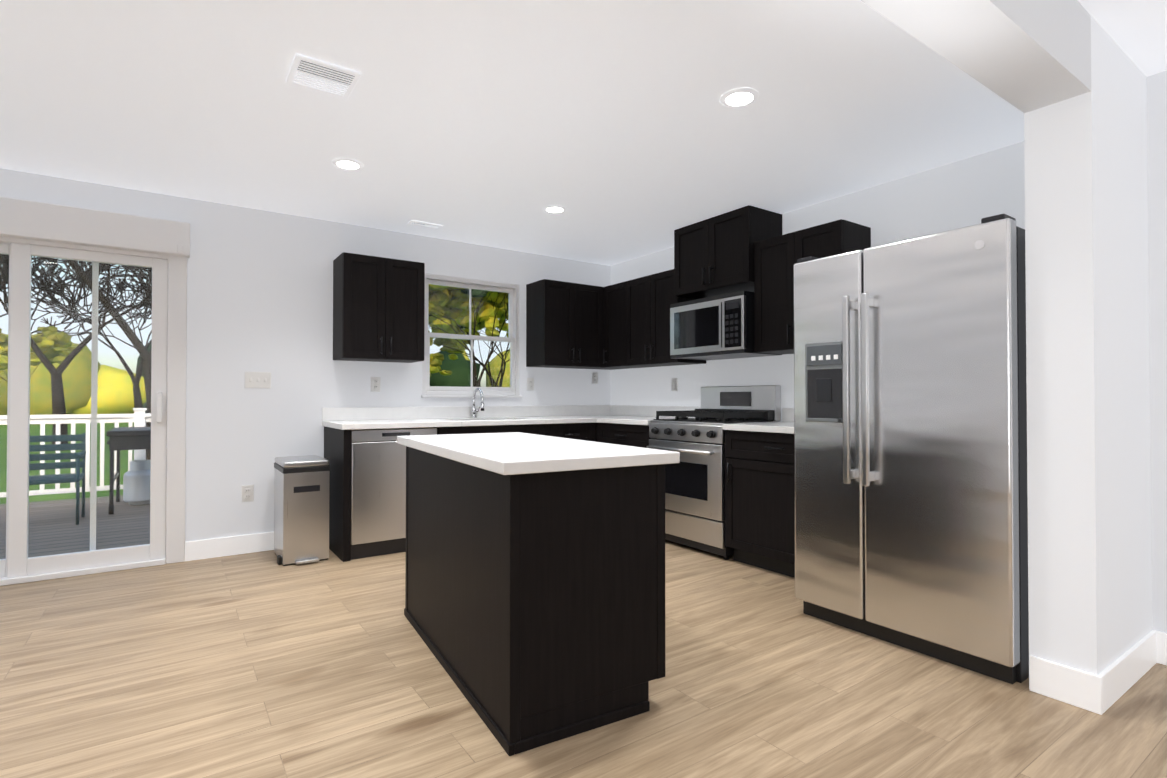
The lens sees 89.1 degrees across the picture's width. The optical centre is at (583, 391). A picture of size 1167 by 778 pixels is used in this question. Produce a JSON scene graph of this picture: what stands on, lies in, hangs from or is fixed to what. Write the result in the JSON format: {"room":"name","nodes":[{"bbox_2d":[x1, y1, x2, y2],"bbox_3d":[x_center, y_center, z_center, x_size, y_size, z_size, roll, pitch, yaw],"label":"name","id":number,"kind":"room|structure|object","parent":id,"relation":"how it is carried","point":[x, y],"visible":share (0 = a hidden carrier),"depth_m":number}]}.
{"room":"kitchen","nodes":[
{"label":"kitchen","id":0,"kind":"room"},
{"bbox_2d":[0,168,610,541],"bbox_3d":[-2.569,-0.081,4.142,7.120,2.440,0.150,0,-1,-35],"label":"wall","id":1,"kind":"structure","parent":0,"point":[259,290],"depth_m":4.26},
{"bbox_2d":[0,395,6,462],"bbox_3d":[-3.445,0.224,3.518,0.028,0.397,0.006,0,-1,-35],"label":"door glass","id":2,"kind":"object","parent":1,"relation":"attached to","point":[0,395],"depth_m":3.52},
{"bbox_2d":[0,254,8,375],"bbox_3d":[-3.447,-0.455,3.524,0.036,0.722,0.006,0,-1,-35],"label":"door glass","id":3,"kind":"object","parent":1,"relation":"attached to","point":[7,254],"depth_m":3.52},
{"bbox_2d":[28,256,151,555],"bbox_3d":[-3.080,0.091,3.719,0.590,1.815,0.006,0,-1,-35],"label":"door glass","id":4,"kind":"object","parent":1,"relation":"attached to","point":[83,405],"depth_m":3.71},
{"bbox_2d":[0,236,186,585],"bbox_3d":[-3.485,0.091,3.452,1.940,2.080,0.135,0,-1,-35],"label":"door frame","id":5,"kind":"structure","parent":1,"relation":"attached to","point":[166,545],"depth_m":3.77},
{"bbox_2d":[0,196,189,257],"bbox_3d":[-3.448,-1.015,3.394,1.990,0.220,0.092,0,-1,-35],"label":"blind valance","id":6,"kind":"object","parent":1,"relation":"attached to","point":[36,220],"visible":1,"depth_m":3.64},
{"bbox_2d":[185,532,273,560],"bbox_3d":[-2.312,1.075,4.205,0.860,0.130,0.014,0,-1,-35],"label":"baseboard","id":7,"kind":"structure","parent":1,"relation":"attached to","point":[250,543],"depth_m":4.10},
{"bbox_2d":[242,485,253,501],"bbox_3d":[-2.367,0.719,4.175,0.075,0.115,0.009,0,-1,-35],"label":"electrical outlet plate","id":8,"kind":"object","parent":1,"relation":"attached to","point":[247,493],"visible":1,"depth_m":4.17},
{"bbox_2d":[245,372,270,387],"bbox_3d":[-2.317,-0.080,4.218,0.165,0.115,0.012,0,-1,-35],"label":"switch plate","id":9,"kind":"object","parent":1,"relation":"attached to","point":[257,379],"visible":1,"depth_m":4.22},
{"bbox_2d":[371,377,379,391],"bbox_3d":[-1.645,-0.055,4.686,0.075,0.115,0.009,0,-1,-35],"label":"outlet","id":10,"kind":"object","parent":1,"relation":"attached to","point":[375,384],"visible":1,"depth_m":4.68},
{"bbox_2d":[333,252,424,362],"bbox_3d":[-1.559,-0.617,4.535,0.600,0.760,0.362,0,-1,-35],"label":"upper cabinet","id":11,"kind":"object","parent":1,"relation":"attached to","point":[378,309],"visible":1,"depth_m":4.40},
{"bbox_2d":[322,405,609,420],"bbox_3d":[-0.844,0.181,5.233,2.733,0.100,0.018,0,-1,-35],"label":"backsplash","id":12,"kind":"structure","parent":1,"relation":"attached to","point":[350,413],"depth_m":5.05},
{"bbox_2d":[421,274,521,397],"bbox_3d":[-0.982,-0.462,5.200,0.930,1.035,0.130,0,-1,-35],"label":"window","id":13,"kind":"structure","parent":1,"relation":"in","point":[512,338],"depth_m":5.21},
{"bbox_2d":[527,378,533,389],"bbox_3d":[-0.490,-0.066,5.488,0.075,0.115,0.009,0,-1,-35],"label":"outlet","id":14,"kind":"object","parent":1,"relation":"attached to","point":[530,383],"visible":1,"depth_m":5.49},
{"bbox_2d":[526,279,569,367],"bbox_3d":[-0.280,-0.606,5.445,0.380,0.760,0.328,0,-1,-35],"label":"upper cabinet","id":15,"kind":"object","parent":1,"relation":"attached to","point":[547,301],"depth_m":5.30},
{"bbox_2d":[570,282,601,368],"bbox_3d":[-0.034,-0.605,5.580,0.403,0.760,0.386,0,-1,-35],"label":"upper cabinet","id":16,"kind":"object","parent":1,"relation":"attached to","point":[585,300],"depth_m":5.46},
{"bbox_2d":[592,372,597,383],"bbox_3d":[0.113,-0.131,5.908,0.075,0.115,0.009,0,-1,-35],"label":"outlet","id":17,"kind":"object","parent":1,"relation":"attached to","point":[594,377],"visible":1,"depth_m":5.91},
{"bbox_2d":[0,540,1166,777],"bbox_3d":[-0.245,1.150,0.780,7.120,0.100,8.300,0,-1,-35],"label":"floor","id":18,"kind":"structure","parent":0,"point":[258,664],"depth_m":2.16},
{"bbox_2d":[274,455,329,565],"bbox_3d":[-1.945,0.800,4.068,0.303,0.675,0.473,0,-1,-35],"label":"trash can","id":19,"kind":"object","parent":18,"relation":"on","point":[301,509],"visible":1,"depth_m":3.92},
{"bbox_2d":[351,427,436,559],"bbox_3d":[-1.475,0.706,4.381,0.596,0.872,0.580,0,-1,-35],"label":"dishwasher","id":20,"kind":"object","parent":18,"relation":"on","point":[378,492],"visible":0.58,"depth_m":4.08},
{"bbox_2d":[437,425,553,435],"bbox_3d":[-0.844,0.707,4.855,0.975,0.880,0.628,0,-1,-35],"label":"base cabinet","id":21,"kind":"object","parent":18,"relation":"on","point":[548,430],"depth_m":4.61},
{"bbox_2d":[404,448,664,755],"bbox_3d":[-0.287,0.690,2.552,0.640,0.860,1.356,0,-1,-30],"label":"kitchen island","id":22,"kind":"object","parent":18,"relation":"on","point":[534,611],"depth_m":1.99},
{"bbox_2d":[397,432,679,475],"bbox_3d":[-0.301,0.240,2.549,0.670,0.040,1.420,0,-1,-30],"label":"island countertop","id":23,"kind":"structure","parent":22,"relation":"on","point":[509,453],"depth_m":2.09},
{"bbox_2d":[554,425,589,440],"bbox_3d":[-0.308,0.711,5.227,0.555,0.880,0.628,0,-1,-35],"label":"base cabinet","id":24,"kind":"object","parent":18,"relation":"on","point":[580,432],"depth_m":5.01},
{"bbox_2d":[598,425,651,447],"bbox_3d":[0.565,0.709,5.043,0.628,0.880,0.712,0,-1,-35],"label":"base cabinet","id":25,"kind":"object","parent":18,"relation":"on","point":[629,435],"depth_m":4.82},
{"bbox_2d":[322,413,613,428],"bbox_3d":[-0.664,0.248,4.973,2.733,0.040,0.648,0,-1,-35],"label":"countertop","id":26,"kind":"structure","parent":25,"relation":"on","point":[407,422],"depth_m":4.53},
{"bbox_2d":[470,388,484,417],"bbox_3d":[-0.880,0.100,5.055,0.103,0.257,0.220,0,-1,-35],"label":"faucet","id":27,"kind":"object","parent":26,"relation":"on","point":[475,410],"visible":1,"depth_m":5.09},
{"bbox_2d":[598,417,694,424],"bbox_3d":[0.569,0.249,5.026,0.648,0.040,0.672,0,-1,-35],"label":"countertop","id":28,"kind":"structure","parent":25,"relation":"on","point":[601,420],"depth_m":4.95},
{"bbox_2d":[646,385,780,559],"bbox_3d":[0.944,0.549,4.413,0.692,1.185,0.744,0,-1,-35],"label":"range","id":29,"kind":"object","parent":18,"relation":"on","point":[695,497],"visible":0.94,"depth_m":4.22},
{"bbox_2d":[723,429,794,577],"bbox_3d":[1.435,0.695,3.791,0.628,0.880,0.820,0,-1,-35],"label":"base cabinet","id":30,"kind":"object","parent":18,"relation":"on","point":[759,502],"depth_m":3.72},
{"bbox_2d":[723,421,793,432],"bbox_3d":[1.427,0.235,3.790,0.648,0.040,0.827,0,-1,-35],"label":"countertop","id":31,"kind":"structure","parent":30,"relation":"on","point":[784,426],"depth_m":3.75},
{"bbox_2d":[794,214,1028,683],"bbox_3d":[1.660,0.226,2.838,0.917,1.795,0.950,0,-1,-35],"label":"fridge","id":32,"kind":"object","parent":18,"relation":"on","point":[910,460],"visible":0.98,"depth_m":2.50},
{"bbox_2d":[0,0,1166,265],"bbox_3d":[-0.245,-1.390,0.810,7.120,0.100,8.300,0,-1,-35],"label":"ceiling","id":33,"kind":"structure","parent":0,"point":[618,130],"depth_m":2.76},
{"bbox_2d":[286,53,361,99],"bbox_3d":[-1.092,-1.312,2.485,0.250,0.016,0.250,0,-1,-35],"label":"ceiling vent","id":34,"kind":"object","parent":33,"relation":"in","point":[309,73],"visible":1,"depth_m":2.46},
{"bbox_2d":[332,158,362,169],"bbox_3d":[-1.356,-1.305,3.409,0.170,0.007,0.170,0,-1,-35],"label":"recessed light","id":35,"kind":"object","parent":33,"relation":"in","point":[347,163],"visible":1,"depth_m":3.39},
{"bbox_2d":[408,220,442,228],"bbox_3d":[-1.223,-1.288,4.585,0.250,0.016,0.100,0,-1,-35],"label":"ceiling vent","id":36,"kind":"object","parent":33,"relation":"in","point":[424,224],"visible":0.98,"depth_m":4.56},
{"bbox_2d":[543,205,566,212],"bbox_3d":[-0.204,-1.296,4.222,0.170,0.007,0.170,0,-1,-35],"label":"recessed light","id":37,"kind":"object","parent":33,"relation":"in","point":[554,208],"visible":1,"depth_m":4.21},
{"bbox_2d":[720,88,758,106],"bbox_3d":[0.700,-1.314,2.658,0.170,0.007,0.170,0,-1,-35],"label":"recessed light","id":38,"kind":"object","parent":33,"relation":"in","point":[738,97],"visible":1,"depth_m":2.64},
{"bbox_2d":[610,141,1024,421],"bbox_3d":[1.451,-0.078,4.463,0.150,2.440,3.910,0,-1,-35],"label":"wall","id":39,"kind":"structure","parent":0,"point":[971,191],"depth_m":3.77},
{"bbox_2d":[602,280,629,369],"bbox_3d":[0.319,-0.604,5.624,0.387,0.760,0.716,0,-1,-35],"label":"upper cabinet","id":40,"kind":"object","parent":39,"relation":"attached to","point":[624,325],"depth_m":5.43},
{"bbox_2d":[630,269,705,367],"bbox_3d":[0.687,-0.610,5.146,0.328,0.760,0.715,0,-1,-35],"label":"upper cabinet","id":41,"kind":"object","parent":39,"relation":"attached to","point":[651,296],"depth_m":5.01},
{"bbox_2d":[672,378,677,390],"bbox_3d":[0.807,-0.058,5.250,0.008,0.115,0.075,0,-1,-35],"label":"electrical outlet plate","id":42,"kind":"object","parent":39,"relation":"attached to","point":[674,384],"visible":1,"depth_m":5.24},
{"bbox_2d":[610,405,793,420],"bbox_3d":[1.099,0.177,4.815,0.018,0.100,2.885,0,-1,-35],"label":"backsplash","id":43,"kind":"structure","parent":39,"relation":"attached to","point":[618,410],"depth_m":5.50},
{"bbox_2d":[670,291,781,359],"bbox_3d":[1.067,-0.477,4.511,0.428,0.430,0.736,0,-1,-35],"label":"microwave","id":44,"kind":"object","parent":39,"relation":"attached to","point":[719,327],"visible":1,"depth_m":4.33},
{"bbox_2d":[674,205,781,298],"bbox_3d":[1.076,-1.027,4.523,0.407,0.531,0.746,0,-1,-35],"label":"upper cabinet","id":45,"kind":"object","parent":39,"relation":"attached to","point":[713,256],"visible":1,"depth_m":4.36},
{"bbox_2d":[754,219,870,353],"bbox_3d":[1.500,-0.659,3.948,0.362,0.770,0.658,0,-1,-35],"label":"upper cabinet","id":46,"kind":"object","parent":39,"relation":"attached to","point":[776,259],"visible":0.58,"depth_m":3.94},
{"bbox_2d":[860,0,1090,112],"bbox_3d":[-0.656,-1.209,0.510,5.805,0.270,0.200,0,-1,-35],"label":"header beam","id":47,"kind":"structure","parent":0,"point":[1024,56],"depth_m":1.85},
{"bbox_2d":[1024,16,1152,674],"bbox_3d":[2.207,-0.101,2.485,1.165,2.440,0.200,0,-1,-35],"label":"wall","id":48,"kind":"structure","parent":0,"point":[1088,416],"depth_m":2.17},
{"bbox_2d":[1089,630,1160,714],"bbox_3d":[2.062,1.052,2.239,0.691,0.130,0.014,0,-1,-35],"label":"baseboard","id":49,"kind":"structure","parent":48,"relation":"attached to","point":[1102,692],"depth_m":2.18},
{"bbox_2d":[1147,70,1166,632],"bbox_3d":[3.578,-0.120,0.857,0.150,2.440,4.040,0,-1,-35],"label":"wall","id":50,"kind":"structure","parent":0,"point":[1157,154],"depth_m":2.45},
{"bbox_2d":[1161,632,1166,664],"bbox_3d":[3.457,1.036,0.868,0.017,0.130,3.859,0,-1,-35],"label":"baseboard","id":51,"kind":"structure","parent":50,"relation":"attached to","point":[1163,635],"depth_m":2.42},
{"label":"outside","id":52,"kind":"structure","parent":0,"visible":0},
{"bbox_2d":[0,422,133,503],"bbox_3d":[-41.466,2.582,59.407,160.000,0.200,135.045,0,-1,-35],"label":"lawn","id":53,"kind":"structure","parent":52,"point":[33,432],"depth_m":16.50},
{"bbox_2d":[0,326,75,381],"bbox_3d":[-21.279,-0.172,22.051,3.592,4.484,3.652,0,-1,-35],"label":"tree","id":54,"kind":"object","parent":53,"relation":"on","point":[48,342],"depth_m":21.82},
{"bbox_2d":[0,495,149,558],"bbox_3d":[-4.856,1.518,4.946,5.200,0.660,3.790,0,-1,-35],"label":"deck","id":55,"kind":"object","parent":53,"relation":"on","point":[41,549],"depth_m":5.22},
{"bbox_2d":[29,433,85,524],"bbox_3d":[-4.814,0.792,5.349,0.460,0.800,0.450,0,-1,-35],"label":"patio chair","id":56,"kind":"object","parent":55,"relation":"on","point":[78,475],"depth_m":5.49},
{"bbox_2d":[0,408,150,497],"bbox_3d":[-4.868,0.680,4.972,5.210,1.014,3.760,0,-1,-35],"label":"railing","id":57,"kind":"object","parent":55,"relation":"on","point":[104,417],"depth_m":6.66},
{"bbox_2d":[107,427,150,514],"bbox_3d":[-4.666,0.797,6.231,0.510,0.810,0.950,0,-1,-35],"label":"cart","id":58,"kind":"object","parent":55,"relation":"on","point":[116,433],"depth_m":5.83},
{"bbox_2d":[123,460,150,504],"bbox_3d":[-4.750,0.974,6.359,0.304,0.460,0.304,0,-1,-35],"label":"propane tank","id":59,"kind":"object","parent":55,"relation":"on","point":[142,479],"depth_m":6.25},
{"bbox_2d":[0,254,151,450],"bbox_3d":[-17.974,-3.642,20.087,11.908,11.340,9.068,0,-1,-35],"label":"tree","id":60,"kind":"object","parent":53,"relation":"on","point":[57,385],"depth_m":20.22},
{"bbox_2d":[0,254,151,333],"bbox_3d":[-24.461,-2.976,22.887,13.190,10.116,10.095,0,-1,-35],"label":"tree","id":61,"kind":"object","parent":53,"relation":"on","point":[118,287],"depth_m":25.64},
{"bbox_2d":[3,259,151,407],"bbox_3d":[-24.753,-3.234,32.376,9.351,10.841,7.892,0,-1,-35],"label":"tree","id":62,"kind":"object","parent":53,"relation":"on","point":[139,404],"depth_m":30.52},
{"bbox_2d":[65,261,151,335],"bbox_3d":[-11.755,-4.087,20.404,12.076,12.259,11.131,0,-1,-35],"label":"tree","id":63,"kind":"object","parent":53,"relation":"on","point":[102,307],"depth_m":16.52},
{"bbox_2d":[66,259,151,459],"bbox_3d":[-10.337,-3.953,11.866,14.284,11.774,12.976,0,-1,-35],"label":"tree","id":64,"kind":"object","parent":53,"relation":"on","point":[108,305],"depth_m":12.69},
{"bbox_2d":[126,269,151,334],"bbox_3d":[-16.673,-3.309,30.037,10.683,10.965,10.109,0,-1,-35],"label":"tree","id":65,"kind":"object","parent":53,"relation":"on","point":[145,313],"depth_m":28.34},
{"bbox_2d":[0,332,509,424],"bbox_3d":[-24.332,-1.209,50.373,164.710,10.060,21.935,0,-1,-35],"label":"hedge","id":66,"kind":"object","parent":53,"relation":"on","point":[72,368],"depth_m":42.21},
{"bbox_2d":[429,287,484,333],"bbox_3d":[-8.150,-2.864,26.511,8.951,9.958,7.128,0,-1,-35],"label":"tree","id":67,"kind":"object","parent":53,"relation":"on","point":[466,328],"depth_m":28.24},
{"bbox_2d":[428,284,507,386],"bbox_3d":[-4.460,-2.519,23.896,8.254,9.198,6.927,0,-1,-35],"label":"tree","id":68,"kind":"object","parent":53,"relation":"on","point":[479,293],"depth_m":24.19},
{"bbox_2d":[428,289,509,386],"bbox_3d":[-4.336,-2.422,29.340,11.716,9.165,10.569,0,-1,-35],"label":"tree","id":69,"kind":"object","parent":53,"relation":"on","point":[446,343],"depth_m":25.61},
{"bbox_2d":[428,311,509,386],"bbox_3d":[-5.382,-2.833,37.007,7.589,10.123,12.591,0,-1,-35],"label":"tree","id":70,"kind":"object","parent":53,"relation":"on","point":[435,357],"depth_m":39.13}
]}

